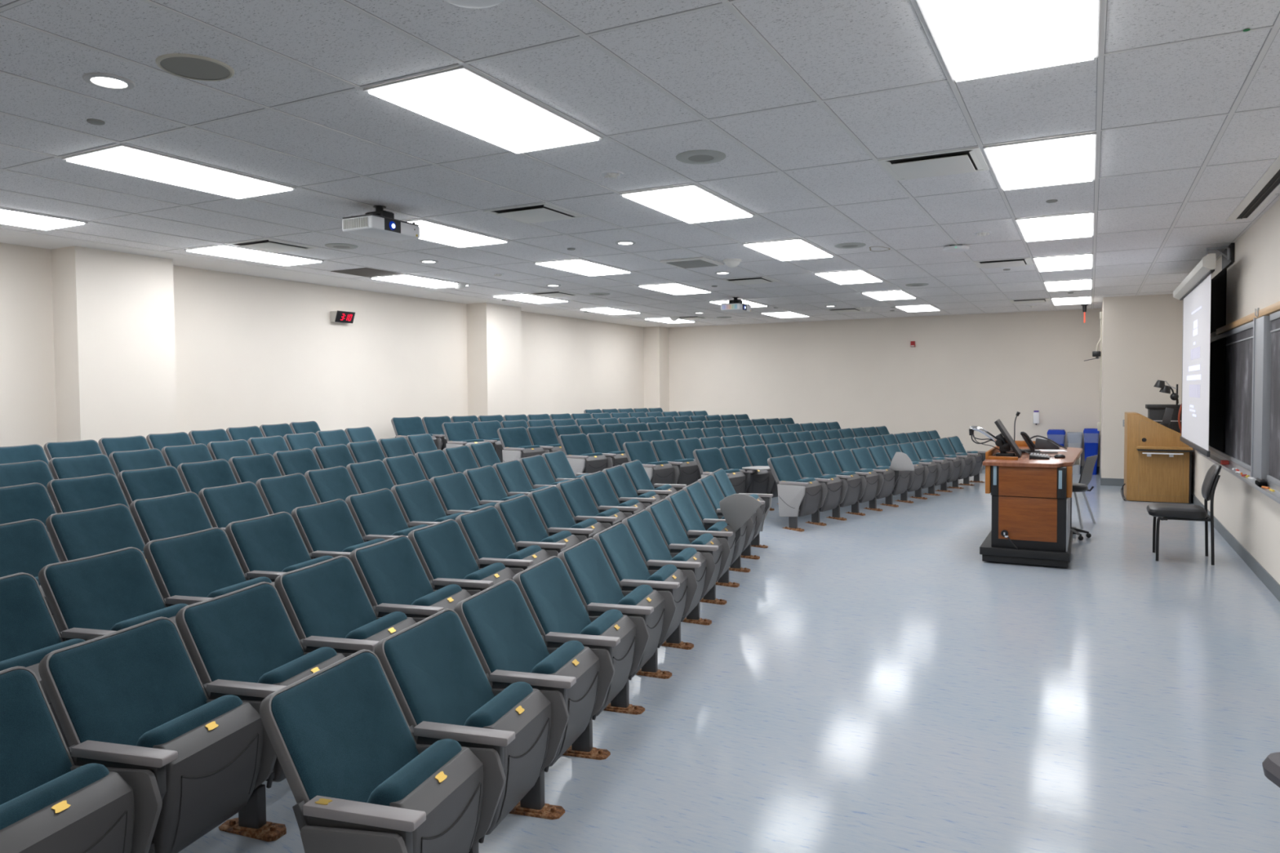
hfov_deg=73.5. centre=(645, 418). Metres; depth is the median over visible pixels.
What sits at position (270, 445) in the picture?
seat
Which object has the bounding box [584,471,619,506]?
cushion
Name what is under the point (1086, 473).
shell chair
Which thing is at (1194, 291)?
projection screen
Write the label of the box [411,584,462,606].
seat cushion
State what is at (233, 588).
seat cushion
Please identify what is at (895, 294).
recessed light
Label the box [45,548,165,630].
cushion
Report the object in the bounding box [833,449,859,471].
cushion
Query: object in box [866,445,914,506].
seat
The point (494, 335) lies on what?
wall
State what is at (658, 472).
seat
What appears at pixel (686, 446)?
cushion
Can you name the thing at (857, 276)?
recessed light
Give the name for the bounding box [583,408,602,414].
seat
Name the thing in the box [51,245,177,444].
pillar
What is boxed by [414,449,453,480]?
seat
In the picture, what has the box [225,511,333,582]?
seat
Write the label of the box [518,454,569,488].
seat
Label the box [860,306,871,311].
sensor
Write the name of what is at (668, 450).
cushion
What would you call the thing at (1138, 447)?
shelf
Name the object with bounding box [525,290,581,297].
ceiling vent
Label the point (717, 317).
ceiling speaker
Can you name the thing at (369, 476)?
seat
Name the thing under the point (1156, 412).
equipment rack
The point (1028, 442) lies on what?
desk phone
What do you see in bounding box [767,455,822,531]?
seat
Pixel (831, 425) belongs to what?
seat
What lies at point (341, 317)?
wall clock
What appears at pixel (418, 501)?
cushion
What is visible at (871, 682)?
floor
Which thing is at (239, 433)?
seat
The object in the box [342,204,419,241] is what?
projector
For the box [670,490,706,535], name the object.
cushion
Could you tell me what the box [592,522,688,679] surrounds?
seat
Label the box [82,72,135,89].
recessed light
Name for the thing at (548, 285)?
recessed light
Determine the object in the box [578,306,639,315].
recessed light
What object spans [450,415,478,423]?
seat
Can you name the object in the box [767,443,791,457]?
cushion
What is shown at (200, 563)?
cushion
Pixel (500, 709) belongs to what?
seat cushion
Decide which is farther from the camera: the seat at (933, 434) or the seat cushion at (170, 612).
the seat at (933, 434)
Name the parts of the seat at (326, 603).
backrest, frame, armrest, number plate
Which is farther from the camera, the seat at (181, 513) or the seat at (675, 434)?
the seat at (675, 434)
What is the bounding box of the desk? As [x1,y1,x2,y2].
[979,440,1082,568]
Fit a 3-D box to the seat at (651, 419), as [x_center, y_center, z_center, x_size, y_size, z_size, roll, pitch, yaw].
[0.174,0.358,15.039,0.534,0.779,0.564,1,2,38]
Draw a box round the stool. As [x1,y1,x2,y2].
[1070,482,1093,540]
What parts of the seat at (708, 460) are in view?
backrest, armrest, underside panel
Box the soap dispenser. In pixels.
[1033,410,1039,424]
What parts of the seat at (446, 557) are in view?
backrest, frame, armrest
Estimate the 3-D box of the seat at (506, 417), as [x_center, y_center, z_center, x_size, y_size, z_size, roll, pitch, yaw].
[-1.946,0.326,13.715,0.534,0.779,0.564,1,2,37]
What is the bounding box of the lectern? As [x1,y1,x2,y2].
[1120,412,1194,503]
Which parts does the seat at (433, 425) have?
backrest, armrest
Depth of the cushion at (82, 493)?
5.78 m
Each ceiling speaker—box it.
[155,53,234,80]
[324,243,358,248]
[589,293,609,295]
[675,149,725,164]
[716,316,731,318]
[834,242,866,248]
[905,283,928,286]
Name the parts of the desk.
corner post, slide rail, panel, panel, slide rail, corner post, panel, drawer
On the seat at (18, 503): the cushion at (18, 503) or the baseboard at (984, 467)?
the cushion at (18, 503)
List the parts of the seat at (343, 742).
row plate, backrest, frame, armrest, number plate, underside panel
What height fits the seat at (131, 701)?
0.779 m
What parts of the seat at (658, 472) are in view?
backrest, panel, armrest, underside panel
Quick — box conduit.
[1096,311,1102,431]
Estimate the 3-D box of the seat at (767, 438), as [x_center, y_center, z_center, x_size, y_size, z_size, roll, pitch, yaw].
[2.033,0.614,12.863,0.534,0.779,0.564,1,2,38]
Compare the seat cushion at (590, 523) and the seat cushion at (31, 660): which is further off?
the seat cushion at (590, 523)
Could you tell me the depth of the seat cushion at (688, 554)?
5.47 m
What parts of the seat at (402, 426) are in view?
backrest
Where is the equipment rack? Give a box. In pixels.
[1145,404,1181,433]
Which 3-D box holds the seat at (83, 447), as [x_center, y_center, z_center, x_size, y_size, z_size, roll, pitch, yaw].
[-4.883,0.586,7.522,0.534,0.779,0.564,0,2,16]
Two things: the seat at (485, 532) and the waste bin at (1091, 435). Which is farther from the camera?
the waste bin at (1091, 435)
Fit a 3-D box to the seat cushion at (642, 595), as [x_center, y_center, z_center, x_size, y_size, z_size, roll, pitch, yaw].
[-0.065,1.091,4.518,0.145,0.366,0.400,0,2,16]
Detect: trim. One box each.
[0,0,1279,326]
[0,227,683,327]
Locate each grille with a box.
[333,245,349,248]
[342,216,368,230]
[688,155,713,161]
[721,303,737,310]
[842,244,857,247]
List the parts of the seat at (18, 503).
backrest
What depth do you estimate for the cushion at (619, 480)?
7.94 m
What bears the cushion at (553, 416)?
on the seat at (553, 416)
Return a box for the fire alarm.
[910,341,915,346]
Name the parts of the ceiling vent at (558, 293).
frame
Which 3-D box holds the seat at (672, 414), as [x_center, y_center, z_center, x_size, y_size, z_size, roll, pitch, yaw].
[0.649,0.246,17.089,0.534,0.779,0.564,1,2,38]
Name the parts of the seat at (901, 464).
backrest, leg, plate, frame, underside panel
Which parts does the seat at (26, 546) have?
backrest, underside panel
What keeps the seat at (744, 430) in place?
on the floor
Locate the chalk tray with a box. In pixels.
[1196,448,1279,503]
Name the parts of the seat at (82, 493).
backrest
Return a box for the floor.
[177,469,1279,852]
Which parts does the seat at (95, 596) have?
armrest, backrest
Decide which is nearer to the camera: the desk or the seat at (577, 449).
the desk
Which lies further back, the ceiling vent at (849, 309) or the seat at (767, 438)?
the ceiling vent at (849, 309)
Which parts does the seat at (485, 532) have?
backrest, frame, armrest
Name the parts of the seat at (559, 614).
backrest, frame, leg, armrest, plate, number plate, underside panel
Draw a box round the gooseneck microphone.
[1009,411,1020,450]
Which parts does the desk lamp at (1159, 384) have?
lamp shade, lamp shade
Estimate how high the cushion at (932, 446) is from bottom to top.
0.386 m
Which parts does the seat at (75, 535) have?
backrest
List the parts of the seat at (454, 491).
backrest, armrest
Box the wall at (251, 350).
[0,242,644,461]
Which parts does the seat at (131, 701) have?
frame, backrest, armrest, number plate, underside panel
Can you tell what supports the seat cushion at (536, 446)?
on the seat at (516, 443)
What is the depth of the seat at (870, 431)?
15.91 m
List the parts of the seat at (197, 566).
armrest, backrest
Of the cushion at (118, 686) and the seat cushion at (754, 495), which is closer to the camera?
the cushion at (118, 686)
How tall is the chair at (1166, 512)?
0.876 m
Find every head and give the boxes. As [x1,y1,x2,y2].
[492,272,504,276]
[600,170,623,178]
[974,231,991,235]
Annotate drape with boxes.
[1208,268,1226,453]
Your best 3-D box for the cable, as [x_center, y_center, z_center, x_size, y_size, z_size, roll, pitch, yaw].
[7.671,0.442,12.282,0.072,1.327,0.079,1,2,27]
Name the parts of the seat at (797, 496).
backrest, panel, leg, plate, armrest, underside panel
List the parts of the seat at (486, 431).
backrest, armrest, underside panel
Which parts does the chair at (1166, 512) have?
leg, leg, seat, frame rail, leg, backrest, leg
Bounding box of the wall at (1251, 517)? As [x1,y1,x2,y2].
[1189,198,1279,584]
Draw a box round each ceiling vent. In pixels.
[225,238,319,253]
[330,267,404,277]
[483,202,586,223]
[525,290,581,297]
[659,257,724,268]
[679,315,711,319]
[720,275,778,284]
[825,307,862,312]
[877,146,989,180]
[973,257,1033,268]
[1009,297,1050,303]
[1225,155,1279,221]
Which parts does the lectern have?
panel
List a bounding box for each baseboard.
[982,465,1099,472]
[1191,492,1279,601]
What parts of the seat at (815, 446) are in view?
backrest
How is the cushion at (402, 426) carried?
on the seat at (402, 426)
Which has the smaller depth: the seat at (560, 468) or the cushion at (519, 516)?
the cushion at (519, 516)
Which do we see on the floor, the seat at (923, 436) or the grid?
the seat at (923, 436)
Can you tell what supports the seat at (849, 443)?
on the floor
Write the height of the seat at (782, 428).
0.779 m
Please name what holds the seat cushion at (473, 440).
on the seat at (456, 433)
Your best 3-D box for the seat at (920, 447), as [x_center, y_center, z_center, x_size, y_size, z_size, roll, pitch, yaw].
[4.305,0.740,12.907,0.534,0.779,0.564,1,2,38]
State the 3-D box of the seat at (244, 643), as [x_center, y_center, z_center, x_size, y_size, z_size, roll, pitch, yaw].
[-1.428,1.076,3.288,0.534,0.779,0.564,0,2,15]
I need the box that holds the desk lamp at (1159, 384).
[1153,379,1178,404]
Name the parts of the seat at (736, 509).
backrest, armrest, frame, leg, plate, underside panel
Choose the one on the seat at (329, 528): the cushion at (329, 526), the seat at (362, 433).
the cushion at (329, 526)
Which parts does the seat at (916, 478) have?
backrest, leg, plate, underside panel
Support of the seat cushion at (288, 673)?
on the seat at (244, 643)
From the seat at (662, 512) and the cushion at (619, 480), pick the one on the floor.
the seat at (662, 512)
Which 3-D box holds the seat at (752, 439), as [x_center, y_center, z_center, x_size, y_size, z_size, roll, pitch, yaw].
[1.704,0.624,12.445,0.534,0.779,0.564,1,3,38]
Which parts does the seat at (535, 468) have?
backrest, armrest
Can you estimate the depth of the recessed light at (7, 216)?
6.87 m
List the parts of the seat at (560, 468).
backrest, armrest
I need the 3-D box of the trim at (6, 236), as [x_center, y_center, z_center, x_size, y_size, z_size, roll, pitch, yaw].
[-4.200,-1.776,10.751,0.970,0.064,20.550,1,2,27]
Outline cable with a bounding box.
[1177,403,1182,433]
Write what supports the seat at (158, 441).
on the floor
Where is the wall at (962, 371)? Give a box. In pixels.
[668,308,1101,466]
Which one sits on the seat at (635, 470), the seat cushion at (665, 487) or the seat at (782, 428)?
the seat cushion at (665, 487)
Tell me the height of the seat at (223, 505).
0.779 m
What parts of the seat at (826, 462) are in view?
backrest, leg, plate, armrest, underside panel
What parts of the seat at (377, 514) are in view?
backrest, armrest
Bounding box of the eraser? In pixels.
[1254,477,1267,487]
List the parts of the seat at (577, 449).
panel, backrest, armrest, underside panel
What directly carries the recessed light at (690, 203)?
in the ceiling
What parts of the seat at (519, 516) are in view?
backrest, frame, armrest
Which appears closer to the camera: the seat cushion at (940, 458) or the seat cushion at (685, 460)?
the seat cushion at (685, 460)
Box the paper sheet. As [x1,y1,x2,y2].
[1039,449,1066,451]
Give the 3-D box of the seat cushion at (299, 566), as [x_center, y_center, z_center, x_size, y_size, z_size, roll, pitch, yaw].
[-1.881,0.972,4.768,0.145,0.366,0.400,0,2,15]
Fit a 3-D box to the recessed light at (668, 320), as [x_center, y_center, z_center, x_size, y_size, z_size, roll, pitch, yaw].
[0.514,-2.000,17.435,0.590,0.021,1.199,1,2,27]
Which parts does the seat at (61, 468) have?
backrest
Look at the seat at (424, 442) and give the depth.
9.86 m
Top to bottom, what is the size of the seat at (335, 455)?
0.779 m
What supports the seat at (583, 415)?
on the floor
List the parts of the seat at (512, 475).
backrest, armrest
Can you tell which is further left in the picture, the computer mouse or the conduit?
the computer mouse
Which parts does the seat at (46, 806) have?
backrest, number plate, underside panel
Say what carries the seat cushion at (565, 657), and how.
on the seat at (507, 641)
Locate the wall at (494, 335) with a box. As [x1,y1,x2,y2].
[466,302,522,417]
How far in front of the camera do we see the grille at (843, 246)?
8.48 m
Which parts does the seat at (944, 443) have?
backrest, leg, plate, armrest, underside panel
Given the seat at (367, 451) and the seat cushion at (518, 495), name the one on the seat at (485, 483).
the seat cushion at (518, 495)
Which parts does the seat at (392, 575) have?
backrest, frame, armrest, number plate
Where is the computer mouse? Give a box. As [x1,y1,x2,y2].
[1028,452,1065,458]
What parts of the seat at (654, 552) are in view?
backrest, frame, leg, armrest, plate, underside panel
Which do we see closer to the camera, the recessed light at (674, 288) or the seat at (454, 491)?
the seat at (454, 491)
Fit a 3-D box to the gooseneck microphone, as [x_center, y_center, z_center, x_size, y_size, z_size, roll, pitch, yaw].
[3.908,0.129,9.066,0.099,0.411,0.099,-1,2,-25]
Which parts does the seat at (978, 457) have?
backrest, leg, plate, armrest, armrest, leg, plate, underside panel, frame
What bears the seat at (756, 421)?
on the floor
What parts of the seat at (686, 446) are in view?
backrest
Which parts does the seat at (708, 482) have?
backrest, leg, plate, underside panel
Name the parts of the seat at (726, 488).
backrest, leg, plate, leg, armrest, underside panel, plate, frame, panel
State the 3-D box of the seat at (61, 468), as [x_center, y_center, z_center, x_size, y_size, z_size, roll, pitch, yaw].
[-4.249,0.681,6.669,0.534,0.779,0.564,0,2,15]
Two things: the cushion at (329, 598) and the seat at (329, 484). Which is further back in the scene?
the seat at (329, 484)
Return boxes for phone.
[1020,431,1039,453]
[1030,435,1066,449]
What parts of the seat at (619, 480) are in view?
backrest, frame, armrest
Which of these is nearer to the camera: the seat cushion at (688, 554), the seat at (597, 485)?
the seat cushion at (688, 554)
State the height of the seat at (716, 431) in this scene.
0.779 m
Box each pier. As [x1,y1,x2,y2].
[1099,293,1182,479]
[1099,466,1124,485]
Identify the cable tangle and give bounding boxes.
[1005,446,1057,454]
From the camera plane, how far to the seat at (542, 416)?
14.26 m
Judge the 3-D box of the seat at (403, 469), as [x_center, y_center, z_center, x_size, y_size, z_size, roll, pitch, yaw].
[-2.050,0.732,7.789,0.534,0.779,0.564,0,2,16]
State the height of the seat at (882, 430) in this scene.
0.779 m
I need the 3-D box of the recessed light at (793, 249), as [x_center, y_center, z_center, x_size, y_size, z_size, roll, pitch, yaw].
[1.474,-1.708,8.701,0.590,0.021,1.199,1,2,27]
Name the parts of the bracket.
arm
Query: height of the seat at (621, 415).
0.779 m
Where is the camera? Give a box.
[1084,351,1100,360]
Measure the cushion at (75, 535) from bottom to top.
0.386 m
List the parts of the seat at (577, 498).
backrest, frame, armrest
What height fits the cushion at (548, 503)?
0.386 m
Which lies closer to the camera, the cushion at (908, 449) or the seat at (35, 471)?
the seat at (35, 471)
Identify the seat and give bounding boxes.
[0,444,53,478]
[0,460,57,513]
[0,482,61,562]
[0,519,60,631]
[0,573,85,747]
[0,666,134,852]
[38,546,198,674]
[38,617,262,852]
[43,439,102,460]
[45,503,163,598]
[46,473,145,544]
[48,453,128,502]
[97,435,150,464]
[108,448,167,477]
[117,465,186,506]
[129,491,226,544]
[143,527,275,681]
[146,431,192,452]
[161,443,213,469]
[175,582,345,841]
[177,458,237,495]
[188,428,230,446]
[198,481,269,531]
[207,439,253,462]
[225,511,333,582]
[226,426,263,441]
[228,453,282,484]
[247,435,289,456]
[255,473,317,515]
[259,423,293,437]
[259,649,483,852]
[273,448,320,475]
[274,555,416,657]
[283,432,321,450]
[288,421,320,434]
[291,498,385,559]
[304,466,358,503]
[311,444,354,469]
[315,429,350,446]
[344,426,377,442]
[345,488,427,542]
[346,440,385,462]
[346,459,394,493]
[349,535,471,622]
[374,608,551,852]
[377,436,413,457]
[382,454,426,485]
[391,416,437,446]
[391,479,464,528]
[404,433,437,455]
[408,519,515,595]
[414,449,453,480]
[422,416,451,450]
[429,471,497,515]
[441,421,484,448]
[442,445,478,473]
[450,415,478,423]
[453,578,599,819]
[455,506,551,574]
[462,465,524,506]
[467,441,500,467]
[471,420,502,462]
[477,414,504,422]
[492,459,549,497]
[494,494,580,556]
[497,426,545,462]
[500,419,528,429]
[502,413,528,422]
[512,555,636,759]
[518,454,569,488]
[526,419,553,427]
[526,426,563,453]
[527,413,551,420]
[527,485,605,542]
[541,450,590,482]
[549,413,572,421]
[551,418,576,427]
[553,425,581,444]
[555,477,626,528]
[557,537,665,715]
[558,433,607,476]
[570,413,591,420]
[574,417,598,426]
[578,423,605,435]
[580,471,645,517]
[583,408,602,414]
[586,431,628,468]
[591,412,611,419]
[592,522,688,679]
[596,417,618,426]
[601,408,618,413]
[602,465,662,507]
[603,422,627,434]
[609,412,629,418]
[613,431,640,451]
[617,408,634,413]
[617,417,638,424]
[621,459,686,498]
[622,440,674,487]
[622,509,706,649]
[625,422,648,432]
[627,411,646,417]
[632,408,648,413]
[636,416,657,423]
[637,430,663,442]
[645,411,662,417]
[645,498,722,625]
[646,422,668,431]
[648,407,662,413]
[650,439,698,485]
[655,416,674,422]
[659,428,684,440]
[662,411,679,417]
[665,489,735,604]
[666,421,687,430]
[672,415,691,422]
[675,437,702,479]
[677,410,693,416]
[681,427,704,439]
[682,481,761,587]
[684,420,705,428]
[688,414,706,422]
[692,410,707,416]
[693,447,745,493]
[697,474,756,572]
[698,435,724,448]
[701,426,723,437]
[702,420,721,427]
[705,414,721,421]
[710,468,773,559]
[719,445,770,493]
[720,414,736,420]
[720,419,737,426]
[720,426,741,435]
[720,435,745,447]
[734,413,749,419]
[735,418,752,426]
[737,425,757,435]
[740,433,764,445]
[742,444,777,511]
[751,418,767,426]
[754,424,773,435]
[760,432,781,444]
[764,442,791,504]
[765,417,781,426]
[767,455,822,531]
[770,423,788,433]
[777,431,798,443]
[779,417,794,424]
[785,423,802,432]
[785,440,808,455]
[791,453,842,525]
[794,431,813,441]
[799,422,816,431]
[804,440,826,453]
[809,430,827,440]
[812,450,861,520]
[813,422,829,431]
[822,438,843,451]
[824,428,841,439]
[826,421,841,429]
[831,448,879,515]
[837,427,854,438]
[838,436,858,449]
[849,447,894,511]
[850,426,867,436]
[853,435,872,448]
[862,426,878,436]
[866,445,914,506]
[867,435,885,446]
[875,426,889,435]
[880,433,897,444]
[882,444,924,502]
[893,432,910,444]
[897,442,937,499]
[905,431,920,443]
[911,440,949,495]
[916,431,931,440]
[923,439,960,492]
[926,430,963,444]
[935,437,972,488]
[946,435,986,485]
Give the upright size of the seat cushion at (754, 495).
0.366 m
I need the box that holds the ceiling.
[0,0,1279,326]
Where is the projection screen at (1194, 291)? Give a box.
[1173,253,1216,457]
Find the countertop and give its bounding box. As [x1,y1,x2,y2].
[982,446,1082,467]
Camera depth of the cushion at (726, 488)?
8.15 m
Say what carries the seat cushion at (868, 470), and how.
on the seat at (845, 460)
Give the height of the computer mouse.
0.050 m
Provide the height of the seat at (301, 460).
0.779 m
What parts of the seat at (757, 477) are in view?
backrest, armrest, frame, underside panel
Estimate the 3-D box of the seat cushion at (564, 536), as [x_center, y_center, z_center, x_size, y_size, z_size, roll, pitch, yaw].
[-0.621,0.971,5.852,0.145,0.366,0.400,0,2,16]
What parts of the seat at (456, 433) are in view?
panel, armrest, backrest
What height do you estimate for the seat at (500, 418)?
0.779 m
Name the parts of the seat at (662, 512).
backrest, frame, leg, armrest, plate, underside panel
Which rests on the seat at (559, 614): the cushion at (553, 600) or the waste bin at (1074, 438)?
the cushion at (553, 600)
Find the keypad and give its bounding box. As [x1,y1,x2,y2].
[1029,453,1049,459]
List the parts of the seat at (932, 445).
backrest, leg, plate, armrest, underside panel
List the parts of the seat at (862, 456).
backrest, leg, plate, armrest, underside panel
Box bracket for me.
[1205,242,1235,270]
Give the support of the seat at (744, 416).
on the floor
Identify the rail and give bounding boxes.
[1216,301,1279,334]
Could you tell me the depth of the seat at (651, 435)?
12.23 m
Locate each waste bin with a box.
[1047,429,1065,447]
[1066,431,1082,474]
[1083,428,1099,475]
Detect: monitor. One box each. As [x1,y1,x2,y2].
[994,418,1022,457]
[1160,407,1173,427]
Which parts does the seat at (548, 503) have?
backrest, frame, armrest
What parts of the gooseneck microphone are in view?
stem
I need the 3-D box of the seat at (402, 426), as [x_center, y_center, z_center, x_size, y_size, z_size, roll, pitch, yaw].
[-3.229,0.368,12.018,0.534,0.779,0.565,1,2,37]
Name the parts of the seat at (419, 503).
backrest, armrest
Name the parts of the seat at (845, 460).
backrest, leg, plate, armrest, underside panel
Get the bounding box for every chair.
[1073,454,1097,528]
[1146,463,1222,564]
[1262,751,1279,787]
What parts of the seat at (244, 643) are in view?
frame, backrest, armrest, leg, plate, number plate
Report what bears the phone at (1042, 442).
on the desk
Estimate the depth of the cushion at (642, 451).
10.47 m
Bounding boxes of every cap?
[86,118,105,124]
[1045,199,1057,203]
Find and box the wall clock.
[329,310,355,323]
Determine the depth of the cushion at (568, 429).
12.27 m
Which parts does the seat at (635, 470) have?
backrest, frame, armrest, frame, armrest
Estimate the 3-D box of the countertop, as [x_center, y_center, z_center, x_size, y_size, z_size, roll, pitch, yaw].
[3.905,0.369,8.559,0.815,0.035,2.300,1,2,27]
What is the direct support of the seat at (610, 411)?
on the floor
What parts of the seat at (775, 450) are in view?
backrest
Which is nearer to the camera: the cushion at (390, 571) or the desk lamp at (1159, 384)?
the cushion at (390, 571)
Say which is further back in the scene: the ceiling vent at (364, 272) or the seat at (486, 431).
the seat at (486, 431)
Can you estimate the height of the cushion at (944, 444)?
0.386 m
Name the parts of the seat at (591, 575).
backrest, frame, leg, armrest, plate, underside panel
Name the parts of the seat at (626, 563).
backrest, frame, leg, armrest, plate, underside panel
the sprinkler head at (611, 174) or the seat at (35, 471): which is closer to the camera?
the sprinkler head at (611, 174)
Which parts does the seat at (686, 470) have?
backrest, armrest, underside panel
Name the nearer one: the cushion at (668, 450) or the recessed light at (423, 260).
the recessed light at (423, 260)
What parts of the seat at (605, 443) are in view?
backrest, armrest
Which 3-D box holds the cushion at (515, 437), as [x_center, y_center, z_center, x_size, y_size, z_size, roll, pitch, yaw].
[-1.708,0.318,11.403,0.219,0.386,0.484,1,2,38]
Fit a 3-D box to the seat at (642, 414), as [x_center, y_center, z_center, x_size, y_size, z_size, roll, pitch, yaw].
[-0.003,0.265,16.248,0.534,0.779,0.564,1,2,38]
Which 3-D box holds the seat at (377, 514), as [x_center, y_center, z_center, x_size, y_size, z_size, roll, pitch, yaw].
[-1.680,0.890,5.785,0.534,0.779,0.564,0,2,16]
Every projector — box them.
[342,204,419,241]
[720,297,751,312]
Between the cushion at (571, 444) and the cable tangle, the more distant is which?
the cushion at (571, 444)
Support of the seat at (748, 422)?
on the floor
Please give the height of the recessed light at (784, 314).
0.021 m
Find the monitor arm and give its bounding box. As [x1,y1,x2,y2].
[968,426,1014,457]
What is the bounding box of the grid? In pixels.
[0,0,1279,326]
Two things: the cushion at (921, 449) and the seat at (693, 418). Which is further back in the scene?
the seat at (693, 418)
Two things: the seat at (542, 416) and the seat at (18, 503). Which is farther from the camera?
the seat at (542, 416)
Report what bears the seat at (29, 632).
on the floor
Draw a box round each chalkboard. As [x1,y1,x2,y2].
[1208,321,1253,471]
[1266,311,1279,486]
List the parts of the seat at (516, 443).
panel, armrest, backrest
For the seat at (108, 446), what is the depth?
8.07 m
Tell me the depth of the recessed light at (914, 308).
15.03 m
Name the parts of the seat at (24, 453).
backrest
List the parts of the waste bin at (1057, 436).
lid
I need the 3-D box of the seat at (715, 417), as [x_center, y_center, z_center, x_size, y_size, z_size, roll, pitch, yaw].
[1.482,0.319,16.716,0.534,0.779,0.564,1,2,38]
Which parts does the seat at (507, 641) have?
backrest, frame, leg, armrest, plate, number plate, underside panel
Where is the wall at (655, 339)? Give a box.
[643,326,669,411]
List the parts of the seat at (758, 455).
backrest, underside panel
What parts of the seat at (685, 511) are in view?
backrest, frame, leg, armrest, plate, underside panel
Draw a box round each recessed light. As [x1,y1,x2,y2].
[0,207,88,230]
[61,143,296,199]
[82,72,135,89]
[183,244,324,266]
[363,65,603,153]
[369,274,470,288]
[403,218,509,247]
[419,259,438,262]
[492,293,568,303]
[533,257,632,275]
[545,284,560,286]
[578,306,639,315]
[614,240,635,244]
[618,183,755,223]
[637,282,711,294]
[644,317,694,323]
[708,298,768,307]
[714,271,731,274]
[742,238,834,261]
[760,311,809,318]
[813,269,883,284]
[861,289,916,300]
[894,303,941,311]
[915,0,1099,81]
[982,131,1096,190]
[1014,211,1094,241]
[1032,253,1093,271]
[1043,278,1093,291]
[1050,295,1092,305]
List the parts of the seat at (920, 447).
backrest, leg, plate, armrest, underside panel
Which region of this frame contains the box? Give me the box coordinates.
[1220,460,1229,465]
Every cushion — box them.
[0,461,53,495]
[0,484,55,525]
[0,520,58,577]
[0,574,61,662]
[0,638,85,671]
[0,669,71,804]
[0,763,109,830]
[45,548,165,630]
[48,619,207,746]
[51,474,129,512]
[51,505,144,560]
[52,454,115,479]
[110,603,188,631]
[135,694,242,747]
[150,528,246,597]
[184,583,303,683]
[206,577,271,597]
[231,513,311,572]
[257,647,337,684]
[271,652,418,803]
[281,555,333,572]
[281,557,376,638]
[296,500,364,551]
[342,538,385,552]
[345,611,407,639]
[350,489,408,535]
[355,537,433,604]
[366,738,462,806]
[383,610,494,725]
[391,524,427,536]
[392,417,426,435]
[395,480,446,521]
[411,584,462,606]
[413,520,479,579]
[423,416,451,434]
[433,472,479,510]
[433,512,464,522]
[444,422,476,441]
[460,506,516,559]
[461,439,484,442]
[462,580,549,672]
[463,562,505,580]
[463,681,533,728]
[466,466,507,501]
[469,502,497,511]
[474,421,501,439]
[496,460,533,492]
[498,427,531,448]
[499,496,548,542]
[500,493,524,501]
[505,545,541,559]
[517,444,540,448]
[520,557,591,634]
[521,455,555,484]
[527,486,549,492]
[528,426,559,445]
[530,640,584,674]
[532,486,575,528]
[540,530,571,542]
[544,451,575,478]
[546,444,560,447]
[551,413,571,419]
[551,479,569,484]
[555,425,581,436]
[560,434,592,455]
[560,478,599,516]
[564,539,624,605]
[569,518,597,528]
[572,473,590,478]
[579,609,622,635]
[580,453,602,456]
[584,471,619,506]
[588,432,619,453]
[595,507,619,516]
[599,524,650,581]
[605,466,637,497]
[608,450,625,453]
[617,498,639,506]
[617,584,653,605]
[624,460,653,490]
[625,440,657,464]
[626,511,671,562]
[636,491,656,497]
[646,461,668,465]
[646,564,677,581]
[650,499,690,546]
[652,439,683,462]
[653,484,671,490]
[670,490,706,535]
[671,547,697,561]
[672,458,693,462]
[677,438,702,458]
[686,482,718,524]
[690,533,713,545]
[695,448,727,471]
[701,475,724,513]
[706,521,727,531]
[713,469,736,497]
[721,446,751,469]
[724,468,740,473]
[745,444,769,466]
[749,493,758,499]
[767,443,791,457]
[769,456,800,481]
[793,453,822,478]
[795,477,815,482]
[814,451,841,475]
[817,474,836,479]
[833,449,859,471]
[837,471,855,475]
[852,447,876,469]
[856,468,873,472]
[868,445,891,466]
[873,466,889,469]
[884,444,901,461]
[898,443,919,462]
[912,441,932,459]
[919,459,932,462]
[924,440,944,457]
[928,430,940,439]
[932,457,945,460]
[937,438,955,455]
[945,454,956,457]
[948,436,966,453]
[955,453,967,455]
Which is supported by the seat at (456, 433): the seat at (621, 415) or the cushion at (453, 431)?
the cushion at (453, 431)
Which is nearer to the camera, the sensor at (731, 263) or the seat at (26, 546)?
the seat at (26, 546)
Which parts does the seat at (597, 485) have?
backrest, frame, armrest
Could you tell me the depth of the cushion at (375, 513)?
5.82 m
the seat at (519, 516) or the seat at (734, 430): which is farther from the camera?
the seat at (734, 430)
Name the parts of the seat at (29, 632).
backrest, underside panel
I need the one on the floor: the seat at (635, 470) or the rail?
the seat at (635, 470)
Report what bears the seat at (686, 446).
on the floor
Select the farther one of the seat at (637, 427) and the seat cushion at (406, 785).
the seat at (637, 427)
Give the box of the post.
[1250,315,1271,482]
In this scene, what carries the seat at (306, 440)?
on the floor
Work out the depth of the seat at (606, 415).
15.52 m
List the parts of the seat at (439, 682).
backrest, frame, armrest, leg, number plate, underside panel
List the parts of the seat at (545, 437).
backrest, armrest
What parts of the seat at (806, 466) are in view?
backrest, leg, plate, armrest, underside panel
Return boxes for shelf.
[1136,445,1192,450]
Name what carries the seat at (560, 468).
on the floor
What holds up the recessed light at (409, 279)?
in the ceiling
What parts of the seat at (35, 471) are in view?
backrest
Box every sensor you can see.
[453,282,467,289]
[669,315,679,320]
[723,258,741,267]
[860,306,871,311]
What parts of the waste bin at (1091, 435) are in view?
lid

